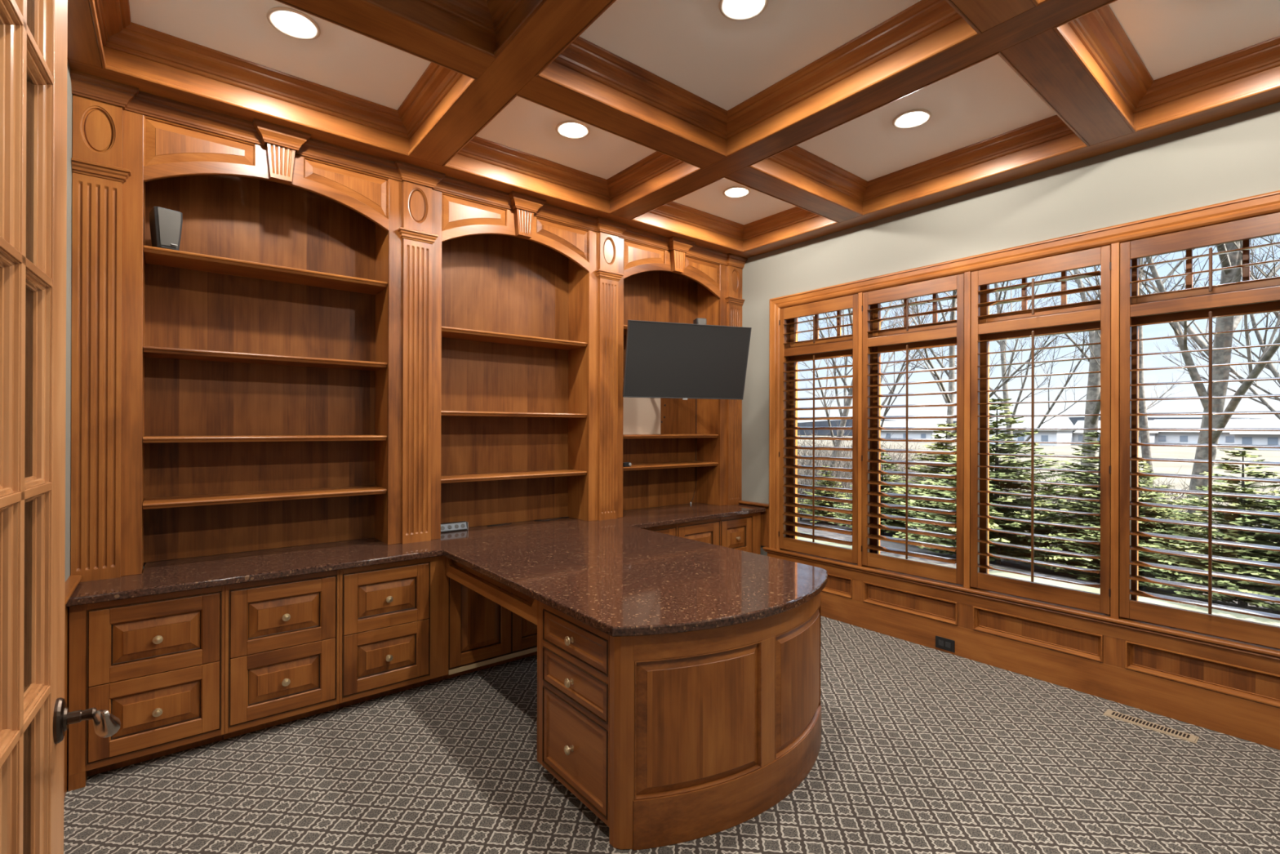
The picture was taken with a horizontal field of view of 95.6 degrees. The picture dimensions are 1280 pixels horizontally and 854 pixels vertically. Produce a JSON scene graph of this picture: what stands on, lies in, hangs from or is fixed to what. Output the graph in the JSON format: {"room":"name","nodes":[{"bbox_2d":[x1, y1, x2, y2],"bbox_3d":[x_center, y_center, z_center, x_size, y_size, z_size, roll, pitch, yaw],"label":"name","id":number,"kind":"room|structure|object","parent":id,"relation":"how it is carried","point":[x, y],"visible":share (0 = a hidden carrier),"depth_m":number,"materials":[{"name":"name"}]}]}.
{"room":"home office","nodes":[
{"label":"home office","id":0,"kind":"room"},
{"bbox_2d":[65,58,72,581],"bbox_3d":[-1.253,-0.118,0.930,0.120,3.050,4.380,0,0,-39],"label":"wall","id":1,"kind":"structure","parent":0,"point":[69,95],"depth_m":2.37,"materials":[{"name":"grey paint"}]},
{"bbox_2d":[0,0,120,853],"bbox_3d":[-0.809,0.188,0.766,0.132,2.418,0.711,0,0,-35],"label":"door","id":2,"kind":"structure","parent":1,"relation":"in","point":[35,717],"depth_m":0.94,"materials":[{"name":"brown wood"}]},
{"bbox_2d":[63,606,69,800],"bbox_3d":[-1.643,1.035,1.520,0.018,0.745,2.425,0,0,-39],"label":"trim","id":3,"kind":"structure","parent":1,"relation":"attached to","point":[66,608],"depth_m":2.23,"materials":[{"name":"brown wood"}]},
{"bbox_2d":[64,574,81,606],"bbox_3d":[-1.616,0.639,1.504,0.037,0.039,2.368,0,0,-39],"label":"trim","id":4,"kind":"structure","parent":1,"relation":"attached to","point":[72,582],"depth_m":2.28,"materials":[{"name":"brown wood"}]},
{"bbox_2d":[66,0,102,67],"bbox_3d":[-1.012,-1.552,0.816,0.102,0.179,3.902,0,0,-39],"label":"trim","id":5,"kind":"structure","parent":1,"relation":"attached to","point":[82,46],"depth_m":2.17,"materials":[{"name":"brown wood"}]},
{"bbox_2d":[88,0,477,156],"bbox_3d":[-1.436,-1.549,2.401,1.220,0.182,0.899,0,0,-39],"label":"trim","id":6,"kind":"structure","parent":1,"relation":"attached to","point":[126,47],"depth_m":2.66,"materials":[{"name":"brown wood"}]},
{"bbox_2d":[281,0,495,78],"bbox_3d":[-1.101,-1.550,1.983,1.220,0.179,0.172,0,0,-39],"label":"ceiling beam","id":7,"kind":"structure","parent":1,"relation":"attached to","point":[359,15],"depth_m":2.15,"materials":[{"name":"brown wood"}]},
{"bbox_2d":[360,0,546,57],"bbox_3d":[-0.650,-1.548,1.421,1.220,0.182,1.268,0,0,-39],"label":"trim","id":8,"kind":"structure","parent":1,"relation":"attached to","point":[486,27],"depth_m":2.18,"materials":[{"name":"brown wood"}]},
{"bbox_2d":[66,57,755,268],"bbox_3d":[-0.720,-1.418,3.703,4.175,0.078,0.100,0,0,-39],"label":"crown molding","id":9,"kind":"structure","parent":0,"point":[258,131],"depth_m":3.07,"materials":[{"name":"brown wood"}]},
{"bbox_2d":[142,502,707,568],"bbox_3d":[-0.972,-0.112,4.042,4.455,3.050,0.120,0,0,-39],"label":"wall","id":10,"kind":"structure","parent":0,"point":[701,503],"depth_m":3.23,"materials":[{"name":"brown wood"}]},
{"bbox_2d":[63,616,1279,853],"bbox_3d":[-0.036,1.472,1.845,5.735,0.120,4.680,0,0,-39],"label":"floor","id":11,"kind":"structure","parent":0,"point":[924,749],"depth_m":2.29,"materials":[{"name":"carpet"}]},
{"bbox_2d":[68,568,225,791],"bbox_3d":[-2.179,1.045,2.601,0.490,0.722,0.598,0,0,-39],"label":"base cabinet","id":12,"kind":"object","parent":11,"relation":"on","point":[155,663],"visible":0.94,"depth_m":2.38,"materials":[{"name":"brown wood"}]},
{"bbox_2d":[222,569,339,739],"bbox_3d":[-1.810,1.047,2.897,0.454,0.722,0.598,0,0,-39],"label":"base cabinet","id":13,"kind":"object","parent":11,"relation":"on","point":[282,635],"visible":0.95,"depth_m":2.68,"materials":[{"name":"brown wood"}]},
{"bbox_2d":[335,555,448,709],"bbox_3d":[-1.422,1.049,3.209,0.539,0.722,0.598,0,0,-39],"label":"base cabinet","id":14,"kind":"object","parent":11,"relation":"on","point":[393,616],"visible":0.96,"depth_m":2.99,"materials":[{"name":"brown wood"}]},
{"bbox_2d":[442,564,537,679],"bbox_3d":[-0.728,1.052,3.784,1.262,0.722,0.569,0,0,-39],"label":"base cabinet","id":15,"kind":"object","parent":11,"relation":"on","point":[483,633],"visible":0.24,"depth_m":3.29,"materials":[{"name":"brown wood"}]},
{"bbox_2d":[445,556,821,850],"bbox_3d":[-0.056,1.052,2.839,1.212,0.722,1.746,0,0,-39],"label":"desk","id":16,"kind":"object","parent":11,"relation":"on","point":[668,739],"visible":0.81,"depth_m":2.05,"materials":[{"name":"brown wood"}]},
{"bbox_2d":[65,502,827,636],"bbox_3d":[-0.220,0.675,3.037,4.129,0.032,2.309,0,0,-39],"label":"countertop","id":17,"kind":"structure","parent":16,"relation":"on","point":[617,577],"depth_m":2.69,"materials":[{"name":"brown stone"}]},
{"bbox_2d":[70,93,131,582],"bbox_3d":[-2.388,-0.405,2.591,0.183,2.113,0.348,0,0,-39],"label":"fluted pilaster","id":18,"kind":"object","parent":17,"relation":"on","point":[99,175],"visible":0.98,"depth_m":2.47,"materials":[{"name":"brown wood"}]},
{"bbox_2d":[120,106,402,576],"bbox_3d":[-1.877,-0.403,2.997,1.188,2.113,0.335,0,0,-39],"label":"bookcase","id":19,"kind":"object","parent":17,"relation":"on","point":[262,354],"visible":0.92,"depth_m":3.03,"materials":[{"name":"brown wood"}]},
{"bbox_2d":[149,206,182,250],"bbox_3d":[-2.195,-0.905,2.685,0.144,0.182,0.105,0,0,37],"label":"speaker","id":20,"kind":"object","parent":19,"relation":"on","point":[166,224],"visible":0.88,"depth_m":2.64},
{"bbox_2d":[157,207,181,247],"bbox_3d":[-2.143,-0.906,2.646,0.013,0.162,0.084,0,0,37],"label":"grille","id":21,"kind":"object","parent":20,"relation":"attached to","point":[169,221],"depth_m":2.64,"materials":[{"name":"grey"}]},
{"bbox_2d":[397,180,438,543],"bbox_3d":[-1.270,-0.401,3.311,0.214,2.113,0.070,0,0,-39],"label":"fluted pilaster","id":22,"kind":"object","parent":17,"relation":"on","point":[416,235],"visible":0.98,"depth_m":3.31,"materials":[{"name":"brown wood"}]},
{"bbox_2d":[440,520,468,532],"bbox_3d":[-1.204,0.630,3.654,0.233,0.052,0.054,0,0,-39],"label":"power strip","id":23,"kind":"object","parent":17,"relation":"on","point":[455,526],"visible":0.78,"depth_m":3.66,"materials":[{"name":"grey plastic"}]},
{"bbox_2d":[431,187,598,539],"bbox_3d":[-0.833,-0.399,3.836,1.190,2.113,0.335,0,0,-39],"label":"bookcase","id":24,"kind":"object","parent":17,"relation":"on","point":[514,393],"visible":0.89,"depth_m":3.94,"materials":[{"name":"brown wood"}]},
{"bbox_2d":[595,231,623,520],"bbox_3d":[-0.225,-0.396,4.150,0.215,2.113,0.070,0,0,-39],"label":"fluted pilaster","id":25,"kind":"object","parent":17,"relation":"on","point":[607,273],"visible":0.98,"depth_m":4.14,"materials":[{"name":"brown wood"}]},
{"bbox_2d":[617,237,727,517],"bbox_3d":[0.207,-0.394,4.671,1.175,2.113,0.335,0,0,-39],"label":"bookcase","id":26,"kind":"object","parent":17,"relation":"on","point":[656,284],"visible":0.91,"depth_m":4.85,"materials":[{"name":"brown wood"}]},
{"bbox_2d":[622,462,631,466],"bbox_3d":[-0.099,0.280,4.328,0.068,0.031,0.037,0,0,-39],"label":"webcam","id":27,"kind":"object","parent":26,"relation":"on","point":[624,464],"visible":0.88,"depth_m":4.32,"materials":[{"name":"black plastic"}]},
{"bbox_2d":[622,397,666,434],"bbox_3d":[-0.030,-0.162,4.669,0.638,0.442,0.009,0,0,-39],"label":"plate","id":28,"kind":"object","parent":26,"relation":"attached to","point":[641,415],"visible":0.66,"depth_m":4.70,"materials":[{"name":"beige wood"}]},
{"bbox_2d":[691,413,696,501],"bbox_3d":[0.466,0.036,5.044,0.006,1.234,0.101,0,0,33],"label":"cable","id":29,"kind":"object","parent":26,"relation":"hanging from","point":[695,414],"visible":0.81,"depth_m":5.08,"materials":[{"name":"black plastic"}]},
{"bbox_2d":[693,317,706,324],"bbox_3d":[0.503,-0.830,4.885,0.089,0.154,0.123,0,0,-16],"label":"speaker","id":30,"kind":"object","parent":26,"relation":"on","point":[697,321],"visible":0.41,"depth_m":4.83},
{"bbox_2d":[697,318,706,324],"bbox_3d":[0.518,-0.831,4.831,0.071,0.138,0.012,0,0,-16],"label":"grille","id":31,"kind":"object","parent":30,"relation":"attached to","point":[700,321],"depth_m":4.83,"materials":[{"name":"grey"}]},
{"bbox_2d":[724,265,744,505],"bbox_3d":[0.715,-0.392,5.083,0.198,2.113,0.348,0,0,-39],"label":"fluted pilaster","id":32,"kind":"object","parent":17,"relation":"on","point":[734,300],"visible":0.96,"depth_m":4.97,"materials":[{"name":"brown wood"}]},
{"bbox_2d":[641,524,676,536],"bbox_3d":[-0.063,1.054,4.300,0.421,0.722,0.598,0,0,-39],"label":"base cabinet","id":33,"kind":"object","parent":11,"relation":"on","point":[671,529],"visible":0.07,"depth_m":4.16,"materials":[{"name":"brown wood"}]},
{"bbox_2d":[676,517,719,545],"bbox_3d":[0.279,1.056,4.574,0.453,0.722,0.598,0,0,-39],"label":"base cabinet","id":34,"kind":"object","parent":11,"relation":"on","point":[708,531],"visible":0.13,"depth_m":4.39,"materials":[{"name":"brown wood"}]},
{"bbox_2d":[712,504,760,554],"bbox_3d":[0.644,1.057,4.868,0.482,0.722,0.598,0,0,-39],"label":"base cabinet","id":35,"kind":"object","parent":11,"relation":"on","point":[740,532],"visible":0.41,"depth_m":4.67,"materials":[{"name":"brown wood"}]},
{"bbox_2d":[1102,709,1199,743],"bbox_3d":[2.422,1.418,2.762,0.085,0.006,0.335,0,0,-39],"label":"floor vent","id":36,"kind":"object","parent":11,"relation":"in","point":[1159,728],"visible":1,"depth_m":2.75,"materials":[{"name":"beige metal"}]},
{"bbox_2d":[128,0,1279,225],"bbox_3d":[-0.002,-1.762,1.869,5.795,0.250,4.680,0,0,-39],"label":"ceiling","id":37,"kind":"structure","parent":0,"point":[691,45],"depth_m":2.58,"materials":[{"name":"white paint"}]},
{"bbox_2d":[266,6,320,39],"bbox_3d":[-1.405,-1.631,2.359,0.188,0.019,0.188,0,0,-39],"label":"recessed light","id":38,"kind":"object","parent":37,"relation":"in","point":[293,23],"visible":1,"depth_m":2.35,"materials":[{"name":"beige"}]},
{"bbox_2d":[409,0,611,165],"bbox_3d":[0.048,-1.547,1.667,0.174,0.179,3.902,0,0,-39],"label":"ceiling beam","id":39,"kind":"structure","parent":37,"relation":"attached to","point":[555,23],"depth_m":2.38,"materials":[{"name":"brown wood"}]},
{"bbox_2d":[442,93,702,213],"bbox_3d":[-0.374,-1.545,3.253,1.154,0.182,0.899,0,0,-39],"label":"trim","id":40,"kind":"structure","parent":37,"relation":"attached to","point":[479,157],"depth_m":3.56,"materials":[{"name":"brown wood"}]},
{"bbox_2d":[555,120,590,138],"bbox_3d":[-0.368,-1.627,3.191,0.188,0.019,0.188,0,0,-39],"label":"recessed light","id":41,"kind":"object","parent":37,"relation":"in","point":[571,129],"visible":1,"depth_m":3.18,"materials":[{"name":"beige"}]},
{"bbox_2d":[515,75,725,168],"bbox_3d":[-0.039,-1.546,2.836,1.154,0.179,0.172,0,0,-39],"label":"trim","id":42,"kind":"structure","parent":37,"relation":"attached to","point":[537,89],"depth_m":2.77,"materials":[{"name":"brown wood"}]},
{"bbox_2d":[630,176,839,252],"bbox_3d":[0.672,-1.540,4.093,1.187,0.182,0.899,0,0,-39],"label":"trim","id":43,"kind":"structure","parent":37,"relation":"attached to","point":[672,216],"depth_m":4.44,"materials":[{"name":"brown wood"}]},
{"bbox_2d":[723,186,750,197],"bbox_3d":[0.669,-1.622,4.024,0.188,0.019,0.188,0,0,-39],"label":"recessed light","id":44,"kind":"object","parent":37,"relation":"in","point":[734,191],"visible":1,"depth_m":4.00,"materials":[{"name":"beige"}]},
{"bbox_2d":[719,0,768,20],"bbox_3d":[0.399,-1.626,2.236,0.188,0.019,0.188,0,0,-39],"label":"recessed light","id":45,"kind":"object","parent":37,"relation":"in","point":[735,10],"visible":1,"depth_m":2.26,"materials":[{"name":"beige"}]},
{"bbox_2d":[535,0,981,157],"bbox_3d":[0.412,-1.544,2.274,1.154,0.182,1.268,0,0,-39],"label":"trim","id":46,"kind":"structure","parent":37,"relation":"attached to","point":[926,28],"depth_m":2.61,"materials":[{"name":"brown wood"}]},
{"bbox_2d":[725,164,861,222],"bbox_3d":[1.007,-1.541,3.675,1.187,0.179,0.172,0,0,-39],"label":"trim","id":47,"kind":"structure","parent":37,"relation":"attached to","point":[747,175],"depth_m":3.62,"materials":[{"name":"brown wood"}]},
{"bbox_2d":[610,0,1111,219],"bbox_3d":[1.082,-1.543,2.498,0.170,0.179,3.902,0,0,-39],"label":"beam","id":48,"kind":"structure","parent":37,"relation":"attached to","point":[1049,14],"depth_m":2.50,"materials":[{"name":"brown wood"}]},
{"bbox_2d":[892,108,931,128],"bbox_3d":[1.436,-1.621,3.069,0.188,0.019,0.188,0,0,-39],"label":"recessed light","id":49,"kind":"object","parent":37,"relation":"in","point":[913,117],"visible":1,"depth_m":3.05,"materials":[{"name":"beige"}]},
{"bbox_2d":[747,51,1089,215],"bbox_3d":[1.458,-1.539,3.114,1.187,0.182,1.268,0,0,-39],"label":"trim","id":50,"kind":"structure","parent":37,"relation":"attached to","point":[1052,136],"depth_m":3.46,"materials":[{"name":"brown wood"}]},
{"bbox_2d":[951,0,1035,32],"bbox_3d":[0.864,-1.544,1.712,1.154,0.179,0.172,0,0,-39],"label":"trim","id":51,"kind":"structure","parent":37,"relation":"attached to","point":[985,15],"depth_m":2.02,"materials":[{"name":"brown wood"}]},
{"bbox_2d":[1031,0,1048,6],"bbox_3d":[1.312,-1.542,1.154,1.154,0.182,1.259,0,0,-39],"label":"trim","id":52,"kind":"structure","parent":37,"relation":"attached to","point":[1036,2],"depth_m":1.99,"materials":[{"name":"brown wood"}]},
{"bbox_2d":[1000,26,1133,145],"bbox_3d":[1.909,-1.540,2.552,1.187,0.179,0.172,0,0,-39],"label":"trim","id":53,"kind":"structure","parent":37,"relation":"attached to","point":[1043,59],"depth_m":2.47,"materials":[{"name":"brown wood"}]},
{"bbox_2d":[1053,0,1279,132],"bbox_3d":[2.358,-1.538,1.994,1.187,0.182,1.259,0,0,-39],"label":"trim","id":54,"kind":"structure","parent":37,"relation":"attached to","point":[1096,38],"depth_m":2.56,"materials":[{"name":"brown wood"}]},
{"bbox_2d":[742,102,1279,671],"bbox_3d":[2.134,0.197,3.650,0.220,3.650,4.380,0,0,-39],"label":"wall","id":55,"kind":"structure","parent":0,"point":[1236,157],"depth_m":3.41,"materials":[{"name":"grey paint"}]},
{"bbox_2d":[737,500,768,509],"bbox_3d":[0.961,0.655,4.896,0.046,0.039,0.339,0,0,-39],"label":"trim","id":56,"kind":"structure","parent":55,"relation":"attached to","point":[740,502],"depth_m":4.88,"materials":[{"name":"brown wood"}]},
{"bbox_2d":[760,508,768,546],"bbox_3d":[0.966,0.830,4.910,0.020,0.315,0.354,0,0,-39],"label":"trim","id":57,"kind":"structure","parent":55,"relation":"attached to","point":[764,515],"depth_m":4.81,"materials":[{"name":"brown wood"}]},
{"bbox_2d":[785,310,853,538],"bbox_3d":[1.459,0.008,4.502,0.188,1.958,0.710,0,0,-39],"label":"window","id":58,"kind":"structure","parent":55,"relation":"in","point":[791,328],"depth_m":4.72,"materials":[{"name":"brown wood"}]},
{"bbox_2d":[778,293,857,564],"bbox_3d":[1.340,0.013,4.410,0.085,1.925,0.688,0,0,-39],"label":"plantation shutter","id":59,"kind":"object","parent":58,"relation":"attached to","point":[845,554],"visible":1,"depth_m":4.38,"materials":[{"name":"brown wood"}]},
{"bbox_2d":[822,573,852,599],"bbox_3d":[1.313,1.161,4.444,0.032,0.145,0.696,0,0,-39],"label":"wall panel","id":60,"kind":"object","parent":55,"relation":"attached to","point":[836,584],"depth_m":4.27,"materials":[{"name":"brown wood"}]},
{"bbox_2d":[862,581,957,625],"bbox_3d":[1.781,1.161,3.861,0.032,0.145,0.634,0,0,-39],"label":"trim","id":61,"kind":"structure","parent":55,"relation":"attached to","point":[914,603],"depth_m":3.85,"materials":[{"name":"brown wood"}]},
{"bbox_2d":[869,293,956,554],"bbox_3d":[1.907,0.009,3.943,0.188,1.958,0.706,0,0,-39],"label":"window","id":62,"kind":"structure","parent":55,"relation":"in","point":[875,357],"depth_m":4.16,"materials":[{"name":"brown wood"}]},
{"bbox_2d":[861,273,964,585],"bbox_3d":[1.787,0.013,3.852,0.085,1.925,0.680,0,0,-39],"label":"plantation shutter","id":63,"kind":"object","parent":62,"relation":"attached to","point":[954,282],"visible":1,"depth_m":3.82,"materials":[{"name":"brown wood"}]},
{"bbox_2d":[935,635,955,652],"bbox_3d":[1.923,1.368,3.662,0.007,0.074,0.117,0,0,-39],"label":"power outlet","id":64,"kind":"object","parent":55,"relation":"attached to","point":[941,642],"visible":1,"depth_m":3.66,"materials":[{"name":"black plastic"}]},
{"bbox_2d":[857,242,1119,618],"bbox_3d":[2.257,0.018,3.304,0.062,1.942,2.179,0,0,-39],"label":"trim","id":65,"kind":"structure","parent":55,"relation":"attached to","point":[1115,247],"depth_m":3.02,"materials":[{"name":"brown wood"}]},
{"bbox_2d":[744,88,1279,255],"bbox_3d":[2.139,-1.538,3.346,0.164,0.179,3.902,0,0,-39],"label":"trim","id":66,"kind":"structure","parent":55,"relation":"attached to","point":[1271,97],"depth_m":3.17,"materials":[{"name":"brown wood"}]},
{"bbox_2d":[762,546,1279,660],"bbox_3d":[2.251,1.006,3.350,0.168,0.035,3.765,0,0,-39],"label":"trim","id":67,"kind":"structure","parent":55,"relation":"attached to","point":[1266,651],"depth_m":3.19,"materials":[{"name":"brown wood"}]},
{"bbox_2d":[767,551,1279,674],"bbox_3d":[2.230,1.127,3.318,0.040,0.220,3.740,0,0,-39],"label":"trim","id":68,"kind":"structure","parent":55,"relation":"attached to","point":[1114,637],"depth_m":3.15,"materials":[{"name":"brown wood"}]},
{"bbox_2d":[768,190,1279,549],"bbox_3d":[2.029,-0.029,3.570,0.046,2.034,3.066,0,0,-39],"label":"trim","id":69,"kind":"structure","parent":55,"relation":"attached to","point":[1267,203],"depth_m":3.53,"materials":[{"name":"brown wood"}]},
{"bbox_2d":[973,605,1102,662],"bbox_3d":[2.235,1.162,3.296,0.032,0.145,0.635,0,0,-39],"label":"trim","id":70,"kind":"structure","parent":55,"relation":"attached to","point":[1085,644],"depth_m":3.28,"materials":[{"name":"brown wood"}]},
{"bbox_2d":[979,271,1100,573],"bbox_3d":[2.356,0.009,3.385,0.188,1.958,0.711,0,0,-39],"label":"window","id":71,"kind":"structure","parent":55,"relation":"in","point":[984,346],"depth_m":3.60,"materials":[{"name":"brown wood"}]},
{"bbox_2d":[970,244,1111,614],"bbox_3d":[2.240,0.014,3.289,0.085,1.925,0.683,0,0,-39],"label":"plantation shutter","id":72,"kind":"object","parent":71,"relation":"attached to","point":[1101,256],"visible":1,"depth_m":3.25,"materials":[{"name":"brown wood"}]},
{"bbox_2d":[820,591,1279,750],"bbox_3d":[2.229,1.329,3.318,0.040,0.185,3.740,0,0,-39],"label":"baseboard","id":73,"kind":"structure","parent":55,"relation":"attached to","point":[1255,722],"depth_m":3.11,"materials":[{"name":"brown wood"}]},
{"bbox_2d":[1124,640,1279,707],"bbox_3d":[2.688,1.163,2.732,0.032,0.145,0.632,0,0,-39],"label":"trim","id":74,"kind":"structure","parent":55,"relation":"attached to","point":[1245,682],"depth_m":2.75,"materials":[{"name":"brown wood"}]},
{"bbox_2d":[1130,239,1279,600],"bbox_3d":[2.806,0.010,2.824,0.188,1.958,0.712,0,0,-39],"label":"window","id":75,"kind":"structure","parent":55,"relation":"in","point":[1272,305],"depth_m":2.95,"materials":[{"name":"brown wood"}]},
{"bbox_2d":[1119,212,1279,648],"bbox_3d":[2.689,0.015,2.729,0.085,1.925,0.683,0,0,-39],"label":"plantation shutter","id":76,"kind":"object","parent":75,"relation":"attached to","point":[1264,634],"visible":1,"depth_m":2.77,"materials":[{"name":"brown wood"}]},
{"label":"outside","id":77,"kind":"structure","parent":0,"visible":0},
{"bbox_2d":[797,416,1255,436],"bbox_3d":[124.586,0.254,196.223,80.000,5.644,390.000,0,0,-39],"label":"hills","id":78,"kind":"structure","parent":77,"point":[1073,420],"depth_m":202.31,"materials":[{"name":"grey"}]},
{"bbox_3d":[0.218,-0.463,4.512,0.268,0.280,0.565,0,0,-39],"label":"wall arm","id":79,"kind":"structure","parent":0,"visible":0},
{"bbox_2d":[622,320,751,399],"bbox_3d":[0.345,-0.469,4.211,0.942,0.541,0.173,0,0,-18],"label":"television","id":80,"kind":"object","parent":79,"relation":"attached to","point":[663,360],"visible":1,"depth_m":4.18,"materials":[{"name":"black"}]},
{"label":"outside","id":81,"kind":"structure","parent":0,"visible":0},
{"bbox_2d":[797,435,1279,626],"bbox_3d":[70.088,2.837,101.167,228.000,1.290,310.000,0,0,-39],"label":"ground","id":82,"kind":"structure","parent":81,"point":[1157,451],"depth_m":26.41,"materials":[{"name":"white snow"}]},
{"bbox_2d":[797,466,852,523],"bbox_3d":[4.689,1.766,14.879,1.702,1.547,1.678,0,0,44],"label":"spruce tree","id":83,"kind":"object","parent":82,"relation":"on","point":[826,504],"visible":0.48,"depth_m":14.77,"materials":[{"name":"green plant"}]},
{"bbox_2d":[797,297,932,511],"bbox_3d":[5.144,-2.067,15.340,5.109,9.400,3.279,0,0,3],"label":"bare tree","id":84,"kind":"object","parent":82,"relation":"on","point":[847,402],"visible":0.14,"depth_m":15.09,"materials":[{"name":"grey plant"}]},
{"bbox_2d":[831,452,916,536],"bbox_3d":[5.378,1.510,13.031,2.248,2.010,2.365,0,0,30],"label":"spruce tree","id":85,"kind":"object","parent":82,"relation":"on","point":[883,488],"visible":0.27,"depth_m":12.93,"materials":[{"name":"green plant"}]},
{"bbox_2d":[806,292,951,492],"bbox_3d":[6.179,-1.998,14.860,4.775,9.390,4.686,0,0,-43],"label":"bare tree","id":86,"kind":"object","parent":82,"relation":"on","point":[892,389],"visible":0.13,"depth_m":14.74,"materials":[{"name":"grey plant"}]},
{"bbox_2d":[880,420,953,442],"bbox_3d":[54.133,1.056,117.852,9.200,4.700,14.800,0,0,-39],"label":"house","id":87,"kind":"structure","parent":82,"relation":"on","point":[901,433],"depth_m":114.26,"materials":[{"name":"grey"}]},
{"bbox_2d":[880,422,956,544],"bbox_3d":[6.168,1.229,11.475,2.843,2.620,2.883,0,0,-25],"label":"spruce tree","id":88,"kind":"object","parent":82,"relation":"on","point":[940,446],"visible":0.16,"depth_m":11.60,"materials":[{"name":"green plant"}]},
{"bbox_2d":[881,290,1089,474],"bbox_3d":[6.747,-1.752,12.227,4.182,8.591,3.899,0,0,21],"label":"bare tree","id":89,"kind":"object","parent":82,"relation":"on","point":[949,398],"visible":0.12,"depth_m":12.40,"materials":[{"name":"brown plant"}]},
{"bbox_2d":[894,398,1100,570],"bbox_3d":[5.921,0.944,9.502,3.184,2.847,3.350,0,0,21],"label":"spruce tree","id":90,"kind":"object","parent":82,"relation":"on","point":[1002,473],"visible":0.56,"depth_m":9.17,"materials":[{"name":"green plant"}]},
{"bbox_2d":[912,274,1100,498],"bbox_3d":[8.719,-1.758,13.675,3.346,9.025,5.581,0,0,-17],"label":"bare tree","id":91,"kind":"object","parent":82,"relation":"on","point":[999,308],"visible":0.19,"depth_m":12.96,"materials":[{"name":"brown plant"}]},
{"bbox_2d":[989,417,1075,445],"bbox_3d":[63.229,0.954,96.941,9.200,4.900,13.800,0,0,-39],"label":"house","id":92,"kind":"structure","parent":82,"relation":"on","point":[1064,422],"depth_m":91.77,"materials":[{"name":"grey"}]},
{"bbox_2d":[797,419,1279,547],"bbox_3d":[9.790,1.396,17.532,13.935,3.576,21.326,0,0,-43],"label":"undergrowth","id":93,"kind":"object","parent":82,"relation":"on","point":[845,454],"visible":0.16,"depth_m":15.90,"materials":[{"name":"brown plant"}]},
{"bbox_2d":[1014,257,1186,507],"bbox_3d":[10.731,-2.305,13.800,3.650,10.813,4.913,0,0,31],"label":"bare tree","id":94,"kind":"object","parent":82,"relation":"on","point":[1146,452],"visible":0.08,"depth_m":12.84,"materials":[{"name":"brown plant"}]},
{"bbox_2d":[1007,431,1204,582],"bbox_3d":[7.234,1.255,9.234,2.956,2.512,2.810,0,0,7],"label":"spruce tree","id":95,"kind":"object","parent":82,"relation":"on","point":[1095,480],"visible":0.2,"depth_m":9.14,"materials":[{"name":"green plant"}]},
{"bbox_2d":[1072,420,1159,446],"bbox_3d":[76.354,1.190,93.372,9.200,4.500,9.800,0,0,-39],"label":"house","id":96,"kind":"structure","parent":82,"relation":"on","point":[1077,434],"depth_m":93.37,"materials":[{"name":"grey"}]},
{"bbox_2d":[1044,460,1222,596],"bbox_3d":[7.138,1.421,8.283,2.185,1.954,2.299,0,0,-2],"label":"spruce tree","id":97,"kind":"object","parent":82,"relation":"on","point":[1148,509],"visible":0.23,"depth_m":8.14,"materials":[{"name":"green plant"}]},
{"bbox_2d":[1069,245,1216,517],"bbox_3d":[8.342,-3.048,9.546,3.669,11.170,5.126,0,0,21],"label":"bare tree","id":98,"kind":"object","parent":82,"relation":"on","point":[1094,379],"visible":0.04,"depth_m":10.13,"materials":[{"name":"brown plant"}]},
{"bbox_2d":[1153,418,1235,444],"bbox_3d":[87.447,1.121,90.737,9.200,4.700,10.800,0,0,-39],"label":"house","id":99,"kind":"structure","parent":82,"relation":"on","point":[1162,437],"depth_m":89.90,"materials":[{"name":"grey"}]},
{"bbox_2d":[1137,447,1279,610],"bbox_3d":[7.324,1.254,7.138,2.430,2.065,2.310,0,0,-30],"label":"spruce tree","id":100,"kind":"object","parent":82,"relation":"on","point":[1224,518],"visible":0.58,"depth_m":7.07,"materials":[{"name":"green plant"}]},
{"bbox_2d":[1138,235,1279,550],"bbox_3d":[7.549,-2.265,7.939,3.688,9.568,6.062,0,0,43],"label":"bare tree","id":101,"kind":"object","parent":82,"relation":"on","point":[1232,259],"visible":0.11,"depth_m":8.22,"materials":[{"name":"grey plant"}]},
{"bbox_2d":[1155,234,1279,419],"bbox_3d":[11.120,-2.608,9.865,4.434,11.025,3.869,0,0,-42],"label":"bare tree","id":102,"kind":"object","parent":82,"relation":"on","point":[1264,402],"visible":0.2,"depth_m":10.97,"materials":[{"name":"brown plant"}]},
{"bbox_2d":[1176,473,1279,610],"bbox_3d":[7.880,1.051,6.251,2.824,2.400,2.685,0,0,19],"label":"spruce tree","id":103,"kind":"object","parent":82,"relation":"on","point":[1274,540],"visible":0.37,"depth_m":6.73,"materials":[{"name":"green plant"}]},
{"bbox_2d":[1205,235,1279,528],"bbox_3d":[10.579,-2.606,7.762,4.531,10.522,4.766,0,0,28],"label":"bare tree","id":104,"kind":"object","parent":82,"relation":"on","point":[1270,366],"visible":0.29,"depth_m":9.43,"materials":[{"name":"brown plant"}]},
{"bbox_2d":[1229,418,1279,450],"bbox_3d":[83.571,1.186,74.800,9.200,4.500,9.800,0,0,-39],"label":"house","id":105,"kind":"structure","parent":82,"relation":"on","point":[1250,437],"depth_m":74.84,"materials":[{"name":"grey"}]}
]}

